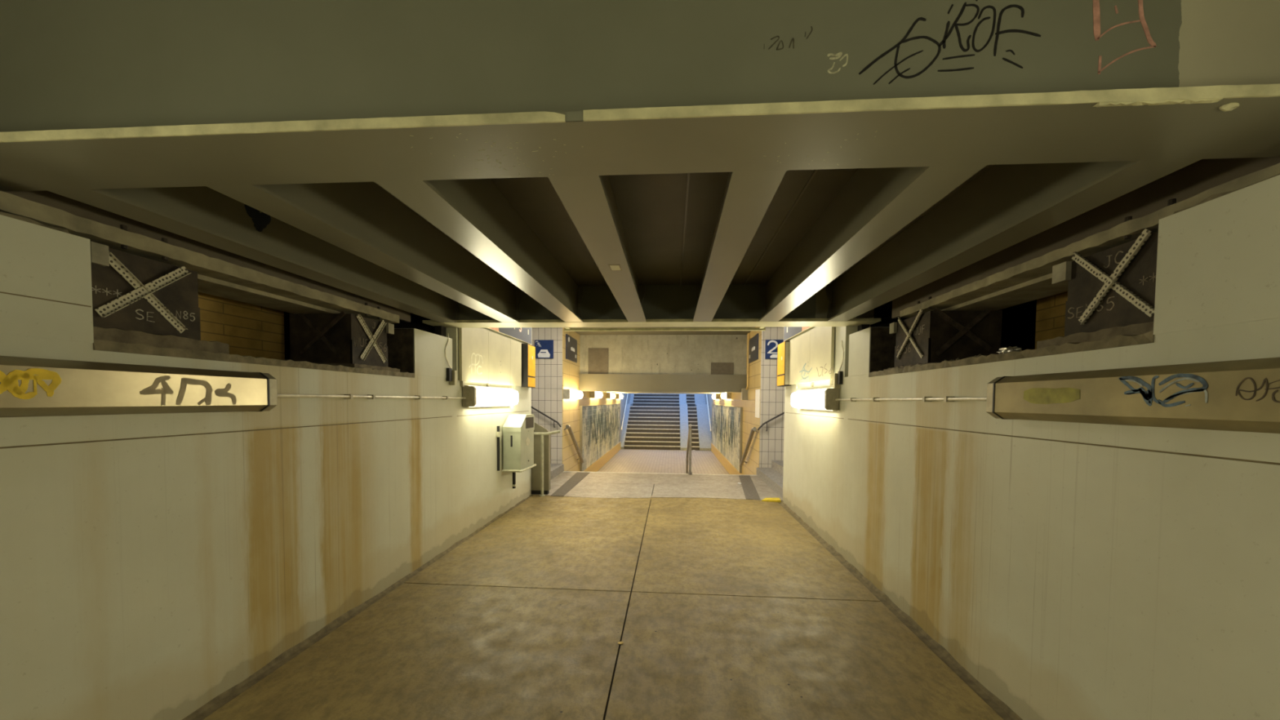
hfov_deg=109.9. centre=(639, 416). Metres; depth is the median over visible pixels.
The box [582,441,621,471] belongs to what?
trim
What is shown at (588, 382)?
lintel beam
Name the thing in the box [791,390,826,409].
diffuser
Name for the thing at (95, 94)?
girder
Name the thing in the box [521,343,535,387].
case
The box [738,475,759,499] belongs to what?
tactile strip
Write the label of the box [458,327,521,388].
panel
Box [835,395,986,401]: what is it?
conduit
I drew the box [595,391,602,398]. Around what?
diffuser
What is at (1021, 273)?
girder
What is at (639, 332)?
ceiling
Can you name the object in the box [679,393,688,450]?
ramp
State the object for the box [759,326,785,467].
wall
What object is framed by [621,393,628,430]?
handrail
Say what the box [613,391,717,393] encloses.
ceiling
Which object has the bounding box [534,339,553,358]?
platform sign
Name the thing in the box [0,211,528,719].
wall
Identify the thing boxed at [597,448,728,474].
floor
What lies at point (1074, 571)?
wall
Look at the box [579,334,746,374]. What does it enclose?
lintel
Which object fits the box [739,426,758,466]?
handrail
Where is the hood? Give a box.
[502,413,534,432]
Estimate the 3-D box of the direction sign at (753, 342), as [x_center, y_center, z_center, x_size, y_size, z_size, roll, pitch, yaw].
[2.719,-1.618,10.768,0.033,0.580,1.130,1,2,4]
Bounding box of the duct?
[741,333,749,399]
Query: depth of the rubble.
2.96 m
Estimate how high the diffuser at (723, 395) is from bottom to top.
0.220 m
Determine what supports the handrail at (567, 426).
attached to the wall at (571, 370)
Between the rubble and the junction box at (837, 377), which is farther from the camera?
the junction box at (837, 377)
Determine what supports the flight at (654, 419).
on the floor at (625, 460)
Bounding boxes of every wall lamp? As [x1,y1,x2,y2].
[0,355,277,417]
[462,385,518,407]
[563,389,582,399]
[590,391,602,398]
[606,392,615,398]
[616,393,622,399]
[711,393,719,399]
[720,392,731,399]
[791,387,839,410]
[986,357,1279,433]
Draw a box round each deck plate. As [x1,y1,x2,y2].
[490,177,608,285]
[608,172,728,285]
[730,168,858,284]
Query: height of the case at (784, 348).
0.685 m
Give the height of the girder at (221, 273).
1.071 m
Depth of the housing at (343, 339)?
3.61 m
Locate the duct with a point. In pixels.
(744, 391)
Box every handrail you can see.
[531,406,561,427]
[563,424,583,462]
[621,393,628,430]
[685,423,692,475]
[706,393,711,431]
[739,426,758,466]
[757,411,784,431]
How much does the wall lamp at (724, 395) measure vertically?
0.230 m
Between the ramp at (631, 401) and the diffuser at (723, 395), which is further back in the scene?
the ramp at (631, 401)
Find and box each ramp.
[620,393,634,448]
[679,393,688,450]
[694,393,711,450]
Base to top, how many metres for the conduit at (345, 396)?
0.036 m
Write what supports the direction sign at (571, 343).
attached to the wall at (571, 370)
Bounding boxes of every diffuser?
[475,387,518,406]
[569,389,582,399]
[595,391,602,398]
[610,393,615,398]
[720,392,726,399]
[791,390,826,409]
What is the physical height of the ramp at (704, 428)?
4.560 m
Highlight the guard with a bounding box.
[531,422,560,496]
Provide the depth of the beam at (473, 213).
2.54 m
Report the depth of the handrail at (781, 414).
9.89 m
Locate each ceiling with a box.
[569,326,755,334]
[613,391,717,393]
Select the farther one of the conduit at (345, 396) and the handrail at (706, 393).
the handrail at (706, 393)
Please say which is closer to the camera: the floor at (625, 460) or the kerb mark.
the kerb mark
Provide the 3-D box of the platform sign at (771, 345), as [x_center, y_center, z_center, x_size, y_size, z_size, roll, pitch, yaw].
[2.979,-1.484,9.895,0.420,0.420,0.040,1,2,4]
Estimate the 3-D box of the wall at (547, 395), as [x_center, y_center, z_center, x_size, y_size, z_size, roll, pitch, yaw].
[-5.002,-1.428,10.614,6.488,6.700,0.250,1,2,4]
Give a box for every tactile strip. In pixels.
[550,471,589,496]
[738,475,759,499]
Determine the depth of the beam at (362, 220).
2.62 m
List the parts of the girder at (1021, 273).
plate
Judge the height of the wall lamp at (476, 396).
0.254 m
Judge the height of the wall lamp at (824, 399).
0.254 m
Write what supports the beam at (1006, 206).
attached to the girder at (95, 94)
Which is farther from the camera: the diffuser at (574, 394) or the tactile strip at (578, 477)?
the diffuser at (574, 394)
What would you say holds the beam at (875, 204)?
attached to the girder at (95, 94)
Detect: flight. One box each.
[551,463,564,479]
[623,393,679,449]
[686,393,699,450]
[755,460,783,497]
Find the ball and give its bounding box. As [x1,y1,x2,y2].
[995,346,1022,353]
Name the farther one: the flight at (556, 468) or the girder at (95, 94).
the flight at (556, 468)
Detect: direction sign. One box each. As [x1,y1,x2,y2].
[565,333,577,362]
[748,333,758,363]
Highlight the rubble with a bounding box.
[941,354,981,362]
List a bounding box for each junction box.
[444,333,457,385]
[832,339,844,388]
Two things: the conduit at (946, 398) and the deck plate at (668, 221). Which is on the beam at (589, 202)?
the deck plate at (668, 221)
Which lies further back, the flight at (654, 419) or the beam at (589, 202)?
the flight at (654, 419)
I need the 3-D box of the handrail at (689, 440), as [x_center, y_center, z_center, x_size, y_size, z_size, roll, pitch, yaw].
[1.188,1.049,10.980,0.090,1.827,1.972,1,2,4]
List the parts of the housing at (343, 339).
plate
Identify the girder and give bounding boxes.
[0,0,1279,191]
[0,190,410,323]
[422,283,880,331]
[891,156,1279,318]
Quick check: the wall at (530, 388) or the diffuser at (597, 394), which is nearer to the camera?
the wall at (530, 388)
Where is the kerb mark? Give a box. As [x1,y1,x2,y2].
[761,497,780,502]
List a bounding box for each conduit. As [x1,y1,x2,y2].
[277,394,466,399]
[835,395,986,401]
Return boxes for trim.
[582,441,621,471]
[711,443,742,474]
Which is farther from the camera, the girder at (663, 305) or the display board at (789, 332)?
the display board at (789, 332)
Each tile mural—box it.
[579,404,619,471]
[711,404,742,473]
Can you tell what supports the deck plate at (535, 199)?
on the beam at (473, 213)
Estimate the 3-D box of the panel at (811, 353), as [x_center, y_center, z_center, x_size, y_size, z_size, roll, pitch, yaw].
[2.227,-0.755,5.898,0.043,0.740,1.864,1,2,4]
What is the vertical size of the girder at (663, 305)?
0.960 m
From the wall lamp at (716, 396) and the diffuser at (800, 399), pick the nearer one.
the diffuser at (800, 399)
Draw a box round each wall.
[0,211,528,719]
[528,344,531,495]
[531,327,562,463]
[562,327,631,471]
[704,326,761,475]
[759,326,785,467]
[782,386,786,501]
[783,173,1279,719]
[870,291,1067,350]
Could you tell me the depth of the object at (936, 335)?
3.42 m
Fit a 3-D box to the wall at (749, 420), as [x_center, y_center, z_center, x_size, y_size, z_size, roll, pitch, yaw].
[3.579,-1.167,20.594,0.300,5.800,21.350,1,2,4]
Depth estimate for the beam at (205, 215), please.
2.55 m
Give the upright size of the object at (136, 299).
0.451 m
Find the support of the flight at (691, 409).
on the floor at (625, 460)
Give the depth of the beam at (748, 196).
2.14 m
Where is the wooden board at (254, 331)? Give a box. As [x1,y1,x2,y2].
[198,292,434,359]
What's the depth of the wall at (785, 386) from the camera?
7.42 m
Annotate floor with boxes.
[182,471,1022,719]
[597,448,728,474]
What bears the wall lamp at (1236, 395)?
attached to the wall at (1074, 571)
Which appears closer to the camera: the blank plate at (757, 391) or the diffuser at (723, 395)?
the blank plate at (757, 391)
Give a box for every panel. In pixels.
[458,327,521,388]
[789,326,835,388]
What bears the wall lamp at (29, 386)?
attached to the wall at (151, 565)
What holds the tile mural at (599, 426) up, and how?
attached to the wall at (571, 370)
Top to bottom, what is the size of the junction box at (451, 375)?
0.563 m
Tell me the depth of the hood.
6.45 m
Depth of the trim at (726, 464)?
15.86 m
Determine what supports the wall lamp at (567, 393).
attached to the wall at (571, 370)
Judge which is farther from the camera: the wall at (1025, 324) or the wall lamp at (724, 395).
the wall lamp at (724, 395)
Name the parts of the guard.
sloping panel, post, rail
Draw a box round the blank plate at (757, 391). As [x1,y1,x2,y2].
[755,389,759,417]
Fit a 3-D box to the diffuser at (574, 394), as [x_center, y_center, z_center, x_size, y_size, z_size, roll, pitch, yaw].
[-1.619,-0.547,11.116,0.115,0.220,1.530,1,2,4]
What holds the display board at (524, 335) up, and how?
attached to the wall at (151, 565)
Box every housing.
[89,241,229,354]
[289,311,399,372]
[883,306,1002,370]
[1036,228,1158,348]
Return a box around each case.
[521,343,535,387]
[777,340,790,386]
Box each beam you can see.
[46,186,459,322]
[206,182,522,322]
[375,178,583,322]
[548,175,646,321]
[579,373,746,392]
[693,170,786,321]
[759,164,986,321]
[825,159,1200,320]
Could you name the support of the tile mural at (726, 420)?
attached to the wall at (749, 420)
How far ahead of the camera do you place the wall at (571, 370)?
11.44 m
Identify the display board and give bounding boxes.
[484,327,532,344]
[783,326,814,341]
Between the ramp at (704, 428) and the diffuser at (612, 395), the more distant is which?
the ramp at (704, 428)
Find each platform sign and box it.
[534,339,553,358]
[764,339,783,359]
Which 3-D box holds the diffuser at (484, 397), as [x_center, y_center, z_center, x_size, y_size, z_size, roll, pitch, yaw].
[-1.916,-0.257,5.951,0.138,0.224,1.451,1,2,5]
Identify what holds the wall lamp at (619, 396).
attached to the wall at (571, 370)
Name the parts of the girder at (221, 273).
plate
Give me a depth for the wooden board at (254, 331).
3.50 m
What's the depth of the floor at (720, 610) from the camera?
3.18 m
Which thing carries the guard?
on the floor at (720, 610)
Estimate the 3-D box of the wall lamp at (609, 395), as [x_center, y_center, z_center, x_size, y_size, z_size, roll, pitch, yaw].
[-1.152,-0.829,17.909,0.150,0.230,1.600,1,2,4]
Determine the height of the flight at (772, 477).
3.500 m
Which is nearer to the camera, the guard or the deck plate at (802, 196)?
the deck plate at (802, 196)

